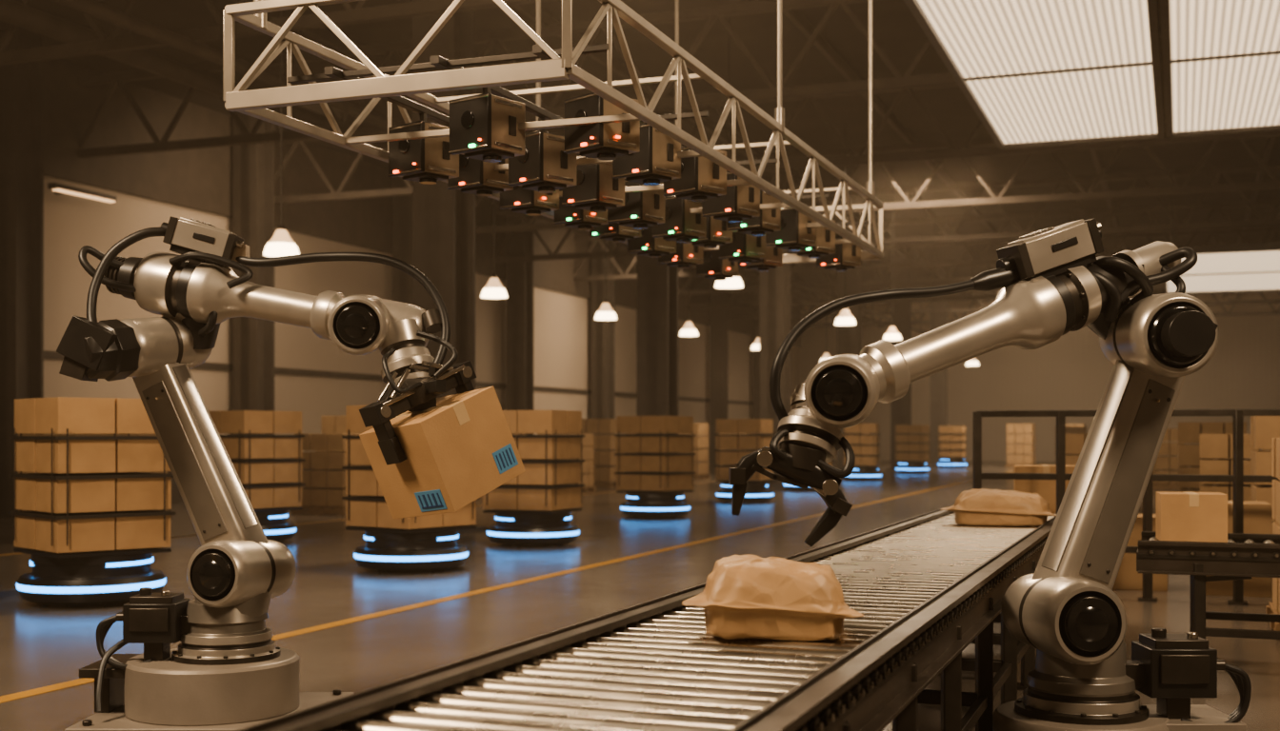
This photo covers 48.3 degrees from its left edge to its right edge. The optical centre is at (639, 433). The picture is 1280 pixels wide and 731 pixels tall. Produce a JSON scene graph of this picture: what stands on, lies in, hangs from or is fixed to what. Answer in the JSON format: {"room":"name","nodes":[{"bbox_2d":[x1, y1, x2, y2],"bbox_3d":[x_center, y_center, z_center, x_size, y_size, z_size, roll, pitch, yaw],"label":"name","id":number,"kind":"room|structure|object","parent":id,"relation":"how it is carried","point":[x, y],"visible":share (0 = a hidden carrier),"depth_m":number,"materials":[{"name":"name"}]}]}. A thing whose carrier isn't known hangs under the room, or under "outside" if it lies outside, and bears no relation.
{"room":"workspace","nodes":[
{"label":"workspace","id":0,"kind":"room"},
{"bbox_2d":[43,175,799,459],"bbox_3d":[-6.226,-2.800,40.317,0.210,8.600,85.000,0,0,21],"label":"wall","id":1,"kind":"structure","parent":0,"point":[562,322],"depth_m":35.59,"materials":[{"name":"beige paint"}]},
{"bbox_2d":[43,350,753,405],"bbox_3d":[-6.104,-1.475,40.271,0.098,0.150,85.000,0,0,21],"label":"trim","id":2,"kind":"structure","parent":1,"relation":"attached to","point":[54,355],"depth_m":36.70,"materials":[{"name":"metal"}]},
{"bbox_2d":[43,59,800,346],"bbox_3d":[-6.076,-5.975,40.261,0.125,2.250,85.000,0,0,21],"label":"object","id":3,"kind":"structure","parent":1,"relation":"attached to","point":[198,179],"depth_m":31.71,"materials":[{"name":"metal"}]},
{"bbox_2d":[167,446,709,504],"bbox_3d":[-6.095,1.050,40.268,0.118,0.900,85.000,0,0,21],"label":"baseboard","id":4,"kind":"structure","parent":1,"relation":"attached to","point":[176,498],"depth_m":30.30,"materials":[{"name":"metal"}]},
{"bbox_2d":[0,0,926,334],"bbox_3d":[-0.320,-6.055,38.081,33.234,2.090,80.678,0,0,0],"label":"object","id":5,"kind":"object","parent":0,"point":[17,13],"depth_m":21.05,"materials":[{"name":"metal"}]},
{"bbox_2d":[262,10,299,257],"bbox_3d":[-4.944,-4.725,19.700,0.490,4.550,0.490,0,0,0],"label":"pendant lamp","id":6,"kind":"object","parent":5,"relation":"hanging from","point":[281,244],"visible":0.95,"depth_m":19.59,"materials":[{"name":"beige metal"}]},
{"bbox_2d":[480,45,507,299],"bbox_3d":[-2.634,-4.725,25.800,0.490,4.550,0.490,0,0,0],"label":"pendant lamp","id":7,"kind":"object","parent":5,"relation":"hanging from","point":[493,290],"visible":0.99,"depth_m":25.71,"materials":[{"name":"beige"}]},
{"bbox_2d":[222,0,883,280],"bbox_3d":[0.087,-4.244,9.858,1.849,5.712,7.055,0,0,21],"label":"lighting truss","id":8,"kind":"object","parent":5,"relation":"hanging from","point":[716,221],"visible":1,"depth_m":8.11,"materials":[{"name":"metal"}]},
{"bbox_2d":[594,240,617,320],"bbox_3d":[-0.741,-4.725,30.800,0.490,4.550,0.490,0,0,0],"label":"pendant lamp","id":9,"kind":"object","parent":5,"relation":"hanging from","point":[605,312],"visible":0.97,"depth_m":30.71,"materials":[{"name":"beige metal"}]},
{"bbox_2d":[0,0,1279,327],"bbox_3d":[9.766,-6.185,34.262,34.065,1.730,85.000,0,0,21],"label":"roof truss","id":10,"kind":"object","parent":5,"relation":"attached to","point":[310,25],"visible":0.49,"depth_m":28.78,"materials":[{"name":"metal"}]},
{"bbox_2d":[679,268,698,337],"bbox_3d":[1.228,-4.725,36.000,0.490,4.550,0.490,0,0,0],"label":"pendant lamp","id":11,"kind":"object","parent":10,"relation":"hanging from","point":[688,330],"visible":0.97,"depth_m":35.89,"materials":[{"name":"beige metal"}]},
{"bbox_2d":[714,17,743,288],"bbox_3d":[1.496,-4.725,24.000,0.490,4.550,0.490,0,0,0],"label":"pendant lamp","id":12,"kind":"object","parent":5,"relation":"hanging from","point":[735,282],"visible":0.44,"depth_m":23.87,"materials":[{"name":"beige"}]},
{"bbox_2d":[750,335,759,350],"bbox_3d":[3.500,-4.725,42.000,0.490,4.550,0.490,0,0,0],"label":"pendant lamp","id":13,"kind":"object","parent":5,"relation":"hanging from","point":[755,346],"visible":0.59,"depth_m":41.88,"materials":[{"name":"beige"}]},
{"bbox_2d":[820,351,830,361],"bbox_3d":[6.529,-4.725,50.000,0.490,4.550,0.490,0,0,0],"label":"pendant lamp","id":14,"kind":"object","parent":5,"relation":"hanging from","point":[826,355],"visible":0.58,"depth_m":49.91,"materials":[{"name":"beige"}]},
{"bbox_2d":[834,123,856,325],"bbox_3d":[4.639,-4.725,32.300,0.490,4.550,0.490,0,0,0],"label":"pendant lamp","id":15,"kind":"object","parent":5,"relation":"hanging from","point":[845,318],"visible":0.91,"depth_m":32.20,"materials":[{"name":"beige metal"}]},
{"bbox_2d":[882,167,901,340],"bbox_3d":[6.646,-4.725,37.600,0.490,4.550,0.490,0,0,0],"label":"pendant lamp","id":16,"kind":"object","parent":5,"relation":"hanging from","point":[891,334],"visible":1,"depth_m":37.54,"materials":[{"name":"beige metal"}]},
{"bbox_2d":[934,208,935,329],"bbox_3d":[9.069,-4.725,44.000,0.490,4.550,0.490,0,0,0],"label":"pendant lamp","id":17,"kind":"object","parent":5,"relation":"hanging from","point":[934,209],"visible":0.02,"depth_m":44.00,"materials":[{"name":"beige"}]},
{"bbox_2d":[965,358,979,366],"bbox_3d":[12.099,-4.725,52.000,0.490,4.550,0.490,0,0,0],"label":"pendant lamp","id":18,"kind":"object","parent":5,"relation":"hanging from","point":[973,362],"visible":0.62,"depth_m":51.84,"materials":[{"name":"beige"}]},
{"bbox_2d":[903,0,1164,149],"bbox_3d":[4.381,-5.775,15.664,2.430,2.650,13.490,0,0,21],"label":"frame","id":19,"kind":"object","parent":5,"relation":"attached to","point":[913,6],"visible":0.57,"depth_m":17.92,"materials":[{"name":"metal"}]},
{"bbox_2d":[917,0,1157,143],"bbox_3d":[4.381,-4.530,15.664,2.260,0.040,13.320,0,0,21],"label":"skylight","id":20,"kind":"object","parent":19,"relation":"attached to","point":[982,37],"visible":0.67,"depth_m":17.28,"materials":[{"name":"beige"}]},
{"bbox_2d":[1160,0,1279,138],"bbox_3d":[6.691,-5.775,14.789,2.450,2.650,13.490,0,0,21],"label":"frame","id":21,"kind":"object","parent":5,"relation":"attached to","point":[1164,4],"visible":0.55,"depth_m":17.73,"materials":[{"name":"metal"}]},
{"bbox_2d":[1169,0,1279,132],"bbox_3d":[6.691,-4.530,14.789,2.280,0.040,13.320,0,0,21],"label":"skylight","id":22,"kind":"object","parent":21,"relation":"attached to","point":[1239,91],"visible":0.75,"depth_m":17.50,"materials":[{"name":"beige"}]},
{"bbox_2d":[1163,152,1279,294],"bbox_3d":[17.163,-5.775,40.015,4.730,2.650,11.090,0,0,21],"label":"frame","id":23,"kind":"object","parent":5,"relation":"attached to","point":[1254,247],"visible":0.36,"depth_m":35.32,"materials":[{"name":"metal"}]},
{"bbox_2d":[1166,250,1279,293],"bbox_3d":[17.163,-4.530,40.015,4.560,0.040,10.920,0,0,21],"label":"diffuser","id":24,"kind":"object","parent":23,"relation":"attached to","point":[1250,261],"visible":0.67,"depth_m":40.15,"materials":[{"name":"beige plastic"}]},
{"bbox_2d":[0,460,1279,730],"bbox_3d":[9.766,1.600,34.262,34.000,0.200,85.000,0,0,21],"label":"floor","id":25,"kind":"structure","parent":0,"point":[44,646],"depth_m":12.97,"materials":[{"name":"concrete"}]},
{"bbox_2d":[0,588,19,599],"bbox_3d":[-6.349,-2.800,12.883,0.980,8.600,0.980,0,0,21],"label":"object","id":26,"kind":"structure","parent":25,"relation":"on","point":[4,592],"depth_m":13.06,"materials":[{"name":"metal"}]},
{"bbox_2d":[0,29,43,519],"bbox_3d":[-11.142,-2.800,25.498,0.910,8.600,0.910,0,0,21],"label":"support column","id":27,"kind":"structure","parent":25,"relation":"on","point":[21,85],"depth_m":25.45,"materials":[{"name":"metal"}]},
{"bbox_2d":[48,182,116,202],"bbox_3d":[-10.675,-4.487,26.818,0.740,0.135,1.600,0,0,21],"label":"strip light","id":28,"kind":"object","parent":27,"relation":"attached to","point":[59,189],"visible":1,"depth_m":26.61,"materials":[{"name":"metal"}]},
{"bbox_2d":[13,547,171,606],"bbox_3d":[-4.868,1.262,12.700,1.244,0.475,1.244,0,0,-43],"label":"vehicle","id":29,"kind":"object","parent":25,"relation":"on","point":[107,578],"visible":0.95,"depth_m":12.24,"materials":[{"name":"black plastic"}]},
{"bbox_2d":[9,397,175,553],"bbox_3d":[-4.868,0.353,12.700,1.060,1.312,1.060,0,0,-43],"label":"cartons","id":30,"kind":"object","parent":29,"relation":"on","point":[91,493],"visible":0.92,"depth_m":12.32,"materials":[{"name":"cardboard"}]},
{"bbox_2d":[232,114,274,459],"bbox_3d":[-8.664,-2.800,32.045,0.910,8.600,0.910,0,0,21],"label":"support column","id":31,"kind":"structure","parent":25,"relation":"on","point":[253,164],"depth_m":31.81,"materials":[{"name":"metal"}]},
{"bbox_2d":[56,216,476,730],"bbox_3d":[-1.833,0.190,7.308,2.137,2.615,1.380,0,0,0],"label":"robotic arm","id":32,"kind":"object","parent":25,"relation":"on","point":[226,672],"visible":0.98,"depth_m":7.30},
{"bbox_2d":[359,385,525,519],"bbox_3d":[-0.959,0.097,6.950,0.555,0.651,0.621,0,0,44],"label":"carton","id":33,"kind":"object","parent":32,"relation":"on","point":[457,450],"visible":0.93,"depth_m":6.78,"materials":[{"name":"beige cardboard"}]},
{"bbox_2d":[253,506,302,541],"bbox_3d":[-5.357,1.262,19.600,1.244,0.475,1.244,0,0,35],"label":"vehicle","id":34,"kind":"object","parent":25,"relation":"on","point":[272,521],"visible":0.42,"depth_m":19.30,"materials":[{"name":"black plastic"}]},
{"bbox_2d":[208,410,305,508],"bbox_3d":[-5.357,0.353,19.600,1.060,1.312,1.060,0,0,35],"label":"cartons","id":35,"kind":"object","parent":34,"relation":"on","point":[265,482],"visible":0.7,"depth_m":19.21,"materials":[{"name":"cardboard"}]},
{"bbox_2d":[290,505,345,516],"bbox_3d":[-5.696,1.429,26.751,1.160,0.142,1.200,0,0,23],"label":"wooden pallet","id":36,"kind":"object","parent":25,"relation":"on","point":[307,510],"visible":0.51,"depth_m":26.20,"materials":[{"name":"brown wood"}]},
{"bbox_2d":[294,434,371,506],"bbox_3d":[-5.696,0.676,26.750,1.094,1.332,1.094,0,0,23],"label":"cartons","id":37,"kind":"object","parent":36,"relation":"on","point":[326,480],"visible":0.67,"depth_m":26.21,"materials":[{"name":"cardboard"}]},
{"bbox_2d":[392,177,412,304],"bbox_3d":[-6.220,-2.800,38.497,0.910,8.600,0.910,0,0,21],"label":"support column","id":38,"kind":"structure","parent":25,"relation":"on","point":[402,206],"depth_m":38.20,"materials":[{"name":"metal"}]},
{"bbox_2d":[345,525,476,573],"bbox_3d":[-2.512,1.262,15.700,1.244,0.475,1.244,0,0,38],"label":"vehicle","id":39,"kind":"object","parent":25,"relation":"on","point":[434,550],"visible":0.99,"depth_m":15.24,"materials":[{"name":"black plastic"}]},
{"bbox_2d":[341,405,479,529],"bbox_3d":[-2.512,0.353,15.700,1.060,1.312,1.060,0,0,38],"label":"cartons","id":40,"kind":"object","parent":39,"relation":"on","point":[370,510],"visible":0.24,"depth_m":15.46,"materials":[{"name":"cardboard"}]},
{"bbox_2d":[0,462,890,556],"bbox_3d":[-0.278,1.498,37.530,0.136,0.003,82.001,0,0,21],"label":"floor marking line","id":41,"kind":"structure","parent":25,"relation":"on","point":[890,463],"depth_m":23.76,"materials":[{"name":"paint"}]},
{"bbox_2d":[412,0,487,534],"bbox_3d":[-2.985,-2.800,21.768,0.980,8.600,0.980,0,0,21],"label":"support column","id":42,"kind":"structure","parent":25,"relation":"on","point":[443,218],"depth_m":21.51,"materials":[{"name":"metal"}]},
{"bbox_2d":[505,208,533,435],"bbox_3d":[-3.777,-2.800,44.950,0.910,8.600,0.910,0,0,21],"label":"support column","id":43,"kind":"structure","parent":25,"relation":"on","point":[519,275],"depth_m":44.69,"materials":[{"name":"metal"}]},
{"bbox_2d":[0,462,1049,703],"bbox_3d":[6.596,1.498,34.928,0.141,0.003,82.001,0,0,21],"label":"floor marking","id":44,"kind":"object","parent":25,"relation":"on","point":[62,686],"depth_m":12.79,"materials":[{"name":"paint"}]},
{"bbox_2d":[482,508,581,547],"bbox_3d":[-1.434,1.262,19.200,1.244,0.475,1.244,0,0,21],"label":"vehicle","id":45,"kind":"object","parent":25,"relation":"on","point":[519,529],"visible":0.94,"depth_m":18.73,"materials":[{"name":"black plastic"}]},
{"bbox_2d":[482,410,584,511],"bbox_3d":[-1.434,0.353,19.200,1.060,1.312,1.060,0,0,21],"label":"cartons","id":46,"kind":"object","parent":45,"relation":"on","point":[545,485],"visible":0.8,"depth_m":18.73,"materials":[{"name":"cardboard"}]},
{"bbox_2d":[581,486,596,493],"bbox_3d":[-1.874,1.429,35.996,1.160,0.142,1.200,0,0,20],"label":"wooden pallet","id":47,"kind":"object","parent":25,"relation":"on","point":[585,490],"visible":0.18,"depth_m":36.07,"materials":[{"name":"brown wood"}]},
{"bbox_2d":[537,433,594,486],"bbox_3d":[-1.874,0.676,35.996,1.094,1.332,1.094,0,0,20],"label":"cartons","id":48,"kind":"object","parent":47,"relation":"on","point":[588,453],"visible":0.3,"depth_m":35.90,"materials":[{"name":"cardboard"}]},
{"bbox_2d":[591,240,614,466],"bbox_3d":[-1.333,-2.800,51.403,0.910,8.600,0.910,0,0,21],"label":"support column","id":49,"kind":"structure","parent":25,"relation":"on","point":[602,331],"depth_m":51.14,"materials":[{"name":"metal"}]},
{"bbox_2d":[593,481,616,487],"bbox_3d":[-1.112,1.429,39.985,1.160,0.142,1.200,0,0,22],"label":"wooden pallet","id":50,"kind":"object","parent":25,"relation":"on","point":[595,484],"visible":0.34,"depth_m":39.36,"materials":[{"name":"brown wood"}]},
{"bbox_2d":[581,419,625,481],"bbox_3d":[-1.112,0.472,39.985,1.094,1.731,1.094,0,0,22],"label":"cartons","id":51,"kind":"object","parent":50,"relation":"on","point":[589,426],"visible":0.62,"depth_m":39.42,"materials":[{"name":"cardboard"}]},
{"bbox_2d":[236,507,1056,730],"bbox_3d":[1.130,1.060,6.683,1.090,0.880,10.720,0,0,21],"label":"conveyor","id":52,"kind":"object","parent":25,"relation":"on","point":[927,588],"visible":0.7,"depth_m":4.24,"materials":[{"name":"metal"}]},
{"bbox_2d":[681,555,864,640],"bbox_3d":[0.427,0.523,4.651,0.576,0.249,0.435,0,0,5],"label":"package","id":53,"kind":"object","parent":52,"relation":"on","point":[744,596],"visible":1,"depth_m":4.46},
{"bbox_2d":[940,488,1056,526],"bbox_3d":[2.575,0.521,10.200,0.834,0.253,0.632,0,0,17],"label":"package","id":54,"kind":"object","parent":52,"relation":"on","point":[982,507],"visible":1,"depth_m":9.95},
{"bbox_2d":[616,490,693,519],"bbox_3d":[0.272,1.262,25.500,1.244,0.475,1.244,0,0,32],"label":"vehicle","id":55,"kind":"object","parent":25,"relation":"on","point":[642,504],"visible":1,"depth_m":25.04,"materials":[{"name":"black plastic"}]},
{"bbox_2d":[614,416,695,491],"bbox_3d":[0.272,0.353,25.500,1.060,1.312,1.060,0,0,32],"label":"cartons","id":56,"kind":"object","parent":55,"relation":"on","point":[660,471],"visible":1,"depth_m":25.12,"materials":[{"name":"cardboard"}]},
{"bbox_2d":[636,110,686,502],"bbox_3d":[0.379,-2.800,30.652,0.980,8.600,0.980,0,0,21],"label":"support column","id":57,"kind":"structure","parent":25,"relation":"on","point":[656,285],"depth_m":30.37,"materials":[{"name":"metal"}]},
{"bbox_2d":[693,474,710,479],"bbox_3d":[1.554,1.429,46.461,1.160,0.142,1.200,0,0,21],"label":"wooden pallet","id":58,"kind":"object","parent":25,"relation":"on","point":[706,476],"visible":0.34,"depth_m":46.21,"materials":[{"name":"brown wood"}]},
{"bbox_2d":[678,422,708,475],"bbox_3d":[1.554,0.506,46.461,1.094,1.664,1.094,0,0,21],"label":"cartons","id":59,"kind":"object","parent":58,"relation":"on","point":[700,467],"visible":0.41,"depth_m":45.97,"materials":[{"name":"cardboard"}]},
{"bbox_2d":[708,279,727,466],"bbox_3d":[3.554,-2.800,64.309,0.910,8.600,0.910,0,0,21],"label":"support column","id":60,"kind":"structure","parent":25,"relation":"on","point":[718,317],"depth_m":64.05,"materials":[{"name":"metal"}]},
{"bbox_2d":[716,480,773,502],"bbox_3d":[2.273,1.262,31.000,1.244,0.475,1.244,0,0,21],"label":"vehicle","id":61,"kind":"object","parent":25,"relation":"on","point":[756,490],"visible":0.73,"depth_m":30.57,"materials":[{"name":"black plastic"}]},
{"bbox_2d":[714,419,775,480],"bbox_3d":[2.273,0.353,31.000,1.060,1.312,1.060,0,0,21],"label":"cartons","id":62,"kind":"object","parent":61,"relation":"on","point":[731,448],"visible":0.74,"depth_m":30.59,"materials":[{"name":"cardboard"}]},
{"bbox_2d":[753,292,759,419],"bbox_3d":[5.997,-2.800,70.762,0.910,8.600,0.910,0,0,21],"label":"support column","id":63,"kind":"structure","parent":25,"relation":"on","point":[756,295],"depth_m":70.50,"materials":[{"name":"metal"}]},
{"bbox_2d":[760,174,790,488],"bbox_3d":[3.744,-2.800,39.536,0.980,8.600,0.980,0,0,21],"label":"support column","id":64,"kind":"structure","parent":25,"relation":"on","point":[774,283],"depth_m":39.25,"materials":[{"name":"metal"}]},
{"bbox_2d":[783,482,814,491],"bbox_3d":[4.341,1.262,37.000,1.244,0.475,1.244,0,0,26],"label":"vehicle","id":65,"kind":"object","parent":25,"relation":"on","point":[788,487],"visible":0.14,"depth_m":36.60,"materials":[{"name":"black plastic"}]},
{"bbox_2d":[837,227,861,469],"bbox_3d":[7.108,-2.800,48.421,0.980,8.600,0.980,0,0,21],"label":"support column","id":66,"kind":"structure","parent":25,"relation":"on","point":[849,337],"depth_m":48.13,"materials":[{"name":"metal"}]},
{"bbox_2d":[842,465,881,480],"bbox_3d":[6.990,1.262,45.000,1.244,0.475,1.244,0,0,15],"label":"vehicle","id":67,"kind":"object","parent":25,"relation":"on","point":[859,472],"visible":0.77,"depth_m":44.52,"materials":[{"name":"black plastic"}]},
{"bbox_2d":[842,423,880,465],"bbox_3d":[6.990,0.353,45.000,1.060,1.312,1.060,0,0,15],"label":"cartons","id":68,"kind":"object","parent":67,"relation":"on","point":[865,454],"visible":0.76,"depth_m":44.51,"materials":[{"name":"cardboard"}]},
{"bbox_2d":[886,255,911,471],"bbox_3d":[10.472,-2.800,57.305,0.980,8.600,0.980,0,0,21],"label":"support column","id":69,"kind":"structure","parent":25,"relation":"on","point":[900,409],"depth_m":57.01,"materials":[{"name":"metal"}]},
{"bbox_2d":[895,460,929,474],"bbox_3d":[10.105,1.262,53.000,1.244,0.475,1.244,0,0,26],"label":"vehicle","id":70,"kind":"object","parent":25,"relation":"on","point":[905,467],"visible":1,"depth_m":52.54,"materials":[{"name":"black"}]},
{"bbox_2d":[894,424,930,460],"bbox_3d":[10.105,0.353,53.000,1.060,1.312,1.060,0,0,26],"label":"cartons","id":71,"kind":"object","parent":70,"relation":"on","point":[904,443],"visible":1,"depth_m":52.58,"materials":[{"name":"cardboard"}]},
{"bbox_2d":[926,285,947,465],"bbox_3d":[13.836,-2.800,66.189,0.980,8.600,0.980,0,0,21],"label":"support column","id":72,"kind":"structure","parent":25,"relation":"on","point":[938,382],"depth_m":65.89,"materials":[{"name":"metal"}]},
{"bbox_2d":[937,457,967,468],"bbox_3d":[13.339,1.262,61.000,1.244,0.475,1.244,0,0,21],"label":"vehicle","id":73,"kind":"object","parent":25,"relation":"on","point":[946,462],"visible":1,"depth_m":60.54,"materials":[{"name":"black"}]},
{"bbox_2d":[938,425,966,457],"bbox_3d":[13.339,0.353,61.000,1.060,1.312,1.060,0,0,21],"label":"cartons","id":74,"kind":"object","parent":73,"relation":"on","point":[946,449],"visible":1,"depth_m":60.54,"materials":[{"name":"cardboard"}]},
{"bbox_2d":[728,218,1251,730],"bbox_3d":[1.391,0.316,5.780,2.326,2.369,0.893,0,0,-16],"label":"robotic arm","id":75,"kind":"object","parent":25,"relation":"on","point":[1053,283],"visible":1,"depth_m":5.75},
{"bbox_2d":[972,409,1279,605],"bbox_3d":[5.606,0.645,12.419,5.410,1.710,0.160,0,0,21],"label":"fence","id":76,"kind":"object","parent":25,"relation":"on","point":[1237,478],"visible":0.59,"depth_m":12.78,"materials":[{"name":"metal"}]},
{"bbox_2d":[1112,514,1167,592],"bbox_3d":[4.785,1.149,13.907,0.660,0.702,0.604,0,0,21],"label":"carton","id":77,"kind":"object","parent":25,"relation":"on","point":[1128,578],"visible":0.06,"depth_m":13.61,"materials":[{"name":"beige cardboard"}]},
{"bbox_2d":[1152,483,1178,489],"bbox_3d":[14.052,1.429,38.520,1.160,0.142,1.200,0,0,17],"label":"wooden pallet","id":78,"kind":"object","parent":25,"relation":"on","point":[1154,486],"visible":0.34,"depth_m":37.96,"materials":[{"name":"brown wood"}]},
{"bbox_2d":[1152,428,1183,483],"bbox_3d":[14.052,0.608,38.520,1.094,1.465,1.094,0,0,17],"label":"cartons","id":79,"kind":"object","parent":78,"relation":"on","point":[1163,463],"visible":0.52,"depth_m":37.97,"materials":[{"name":"cardboard"}]},
{"bbox_2d":[1136,531,1279,639],"bbox_3d":[5.803,1.085,8.335,5.470,0.830,1.010,0,0,21],"label":"conveyor","id":80,"kind":"object","parent":25,"relation":"on","point":[1244,556],"visible":0.85,"depth_m":8.74,"materials":[{"name":"metal"}]},
{"bbox_2d":[1155,491,1227,542],"bbox_3d":[3.580,0.544,9.284,0.400,0.312,0.384,0,0,15],"label":"carton","id":81,"kind":"object","parent":80,"relation":"on","point":[1185,516],"visible":0.98,"depth_m":9.11,"materials":[{"name":"beige cardboard"}]},
{"bbox_2d":[1205,500,1271,598],"bbox_3d":[5.556,1.074,13.401,0.620,0.852,0.604,0,0,18],"label":"carton","id":82,"kind":"object","parent":25,"relation":"on","point":[1257,515],"visible":0.36,"depth_m":13.07,"materials":[{"name":"beige cardboard"}]},
{"bbox_2d":[1266,602,1279,640],"bbox_3d":[5.355,1.429,10.697,1.160,0.142,1.200,0,0,21],"label":"wooden pallet","id":83,"kind":"object","parent":25,"relation":"on","point":[1270,610],"visible":0.52,"depth_m":10.86,"materials":[{"name":"brown wood"}]},
{"bbox_2d":[1271,438,1279,614],"bbox_3d":[5.355,0.690,10.697,1.094,1.305,1.094,0,0,21],"label":"cartons","id":84,"kind":"object","parent":83,"relation":"on","point":[1275,442],"visible":0.8,"depth_m":10.94,"materials":[{"name":"cardboard"}]},
{"bbox_3d":[16.585,1.429,62.154,1.160,0.142,1.200,0,0,23],"label":"wooden pallet","id":85,"kind":"object","parent":25,"relation":"on","visible":0},
{"bbox_2d":[1006,423,1036,464],"bbox_3d":[16.585,0.472,62.154,1.094,1.731,1.094,0,0,23],"label":"cartons","id":86,"kind":"object","parent":85,"relation":"on","point":[1018,454],"visible":1,"depth_m":61.67,"materials":[{"name":"cardboard"}]},
{"bbox_3d":[-9.003,1.429,24.795,1.160,0.142,1.200,0,0,24],"label":"wooden pallet","id":87,"kind":"object","parent":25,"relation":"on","visible":0},
{"bbox_2d":[73,433,167,510],"bbox_3d":[-9.003,0.540,24.795,1.094,1.598,1.094,0,0,24],"label":"strap","id":88,"kind":"object","parent":87,"relation":"on","point":[130,434],"visible":0.02,"depth_m":24.49,"materials":[{"name":"plastic"}]},
{"bbox_3d":[4.001,1.139,14.097,0.680,0.722,0.604,0,0,21],"label":"carton","id":89,"kind":"object","parent":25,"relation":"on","visible":0},
{"bbox_2d":[1013,464,1075,514],"bbox_3d":[4.001,0.549,14.097,0.600,0.462,0.554,0,0,14],"label":"carton","id":90,"kind":"object","parent":89,"relation":"on","point":[1046,489],"visible":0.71,"depth_m":13.85,"materials":[{"name":"beige cardboard"}]},
{"bbox_3d":[-8.475,1.429,21.387,1.160,0.142,1.200,0,0,22],"label":"wooden pallet","id":91,"kind":"object","parent":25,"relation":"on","visible":0},
{"bbox_2d":[18,434,127,511],"bbox_3d":[-8.475,0.676,21.387,1.094,1.332,1.094,0,0,22],"label":"strap","id":92,"kind":"object","parent":91,"relation":"on","point":[18,434],"visible":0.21,"depth_m":20.98,"materials":[{"name":"plastic"}]},
{"bbox_3d":[-6.450,1.429,32.383,1.160,0.142,1.200,0,0,21],"label":"wooden pallet","id":93,"kind":"object","parent":25,"relation":"on","visible":0},
{"bbox_2d":[320,415,360,434],"bbox_3d":[-6.450,0.472,32.383,1.094,1.731,1.094,0,0,21],"label":"cartons","id":94,"kind":"object","parent":93,"relation":"on","point":[330,425],"visible":0.1,"depth_m":31.96,"materials":[{"name":"cardboard"}]},
{"bbox_3d":[7.377,1.429,22.870,1.160,0.142,1.200,0,0,23],"label":"wooden pallet","id":95,"kind":"object","parent":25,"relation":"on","visible":0},
{"bbox_2d":[1065,434,1139,514],"bbox_3d":[7.377,0.676,22.870,1.094,1.332,1.094,0,0,23],"label":"cartons","id":96,"kind":"object","parent":95,"relation":"on","point":[1074,443],"visible":0.06,"depth_m":22.51,"materials":[{"name":"cardboard"}]},
{"bbox_3d":[10.029,1.429,25.073,1.160,0.142,1.200,0,0,20],"label":"wooden pallet","id":97,"kind":"object","parent":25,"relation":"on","visible":0},
{"bbox_2d":[1178,421,1246,492],"bbox_3d":[10.029,0.574,25.073,1.094,1.531,1.094,0,0,20],"label":"cartons","id":98,"kind":"object","parent":97,"relation":"on","point":[1188,431],"visible":0.38,"depth_m":24.67,"materials":[{"name":"cardboard"}]},
{"bbox_3d":[8.008,1.429,18.888,1.160,0.142,1.200,0,0,24],"label":"wooden pallet","id":99,"kind":"object","parent":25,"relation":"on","visible":0},
{"bbox_2d":[1199,434,1271,501],"bbox_3d":[8.008,0.676,18.888,1.094,1.332,1.094,0,0,24],"label":"cartons","id":100,"kind":"object","parent":99,"relation":"on","point":[1210,446],"visible":0.36,"depth_m":18.53,"materials":[{"name":"cardboard"}]},
{"bbox_3d":[16.799,1.429,55.658,1.160,0.142,1.200,0,0,22],"label":"wooden pallet","id":101,"kind":"object","parent":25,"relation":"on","visible":0},
{"bbox_2d":[1055,426,1086,464],"bbox_3d":[16.799,0.540,55.658,1.094,1.598,1.094,0,0,22],"label":"cartons","id":102,"kind":"object","parent":101,"relation":"on","point":[1069,430],"visible":0.16,"depth_m":55.15,"materials":[{"name":"cardboard"}]},
{"bbox_3d":[19.164,1.429,63.317,1.160,0.142,1.200,0,0,23],"label":"wooden pallet","id":103,"kind":"object","parent":25,"relation":"on","visible":0},
{"bbox_2d":[1065,424,1086,426],"bbox_3d":[19.164,0.472,63.316,1.094,1.731,1.094,0,0,23],"label":"cartons","id":104,"kind":"object","parent":103,"relation":"on","point":[1066,425],"visible":0.09,"depth_m":62.78,"materials":[{"name":"cardboard"}]},
{"bbox_3d":[7.378,1.429,15.812,1.160,0.142,1.200,0,0,20],"label":"wooden pallet","id":105,"kind":"object","parent":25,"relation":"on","visible":0},
{"bbox_2d":[1250,416,1279,534],"bbox_3d":[7.378,0.574,15.812,1.094,1.531,1.094,0,0,20],"label":"cartons","id":106,"kind":"object","parent":105,"relation":"on","point":[1263,429],"visible":0.52,"depth_m":15.47,"materials":[{"name":"cardboard"}]},
{"bbox_2d":[0,0,1279,306],"bbox_3d":[9.766,-7.200,34.262,34.000,0.200,85.000,0,0,21],"label":"ceiling","id":107,"kind":"structure","parent":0,"point":[895,30],"depth_m":30.91,"materials":[{"name":"metal"}]},
{"bbox_2d":[799,291,1279,461],"bbox_3d":[24.852,-2.800,74.101,34.000,8.600,0.204,0,0,21],"label":"wall","id":108,"kind":"structure","parent":0,"point":[1072,371],"depth_m":75.18,"materials":[{"name":"beige paint"}]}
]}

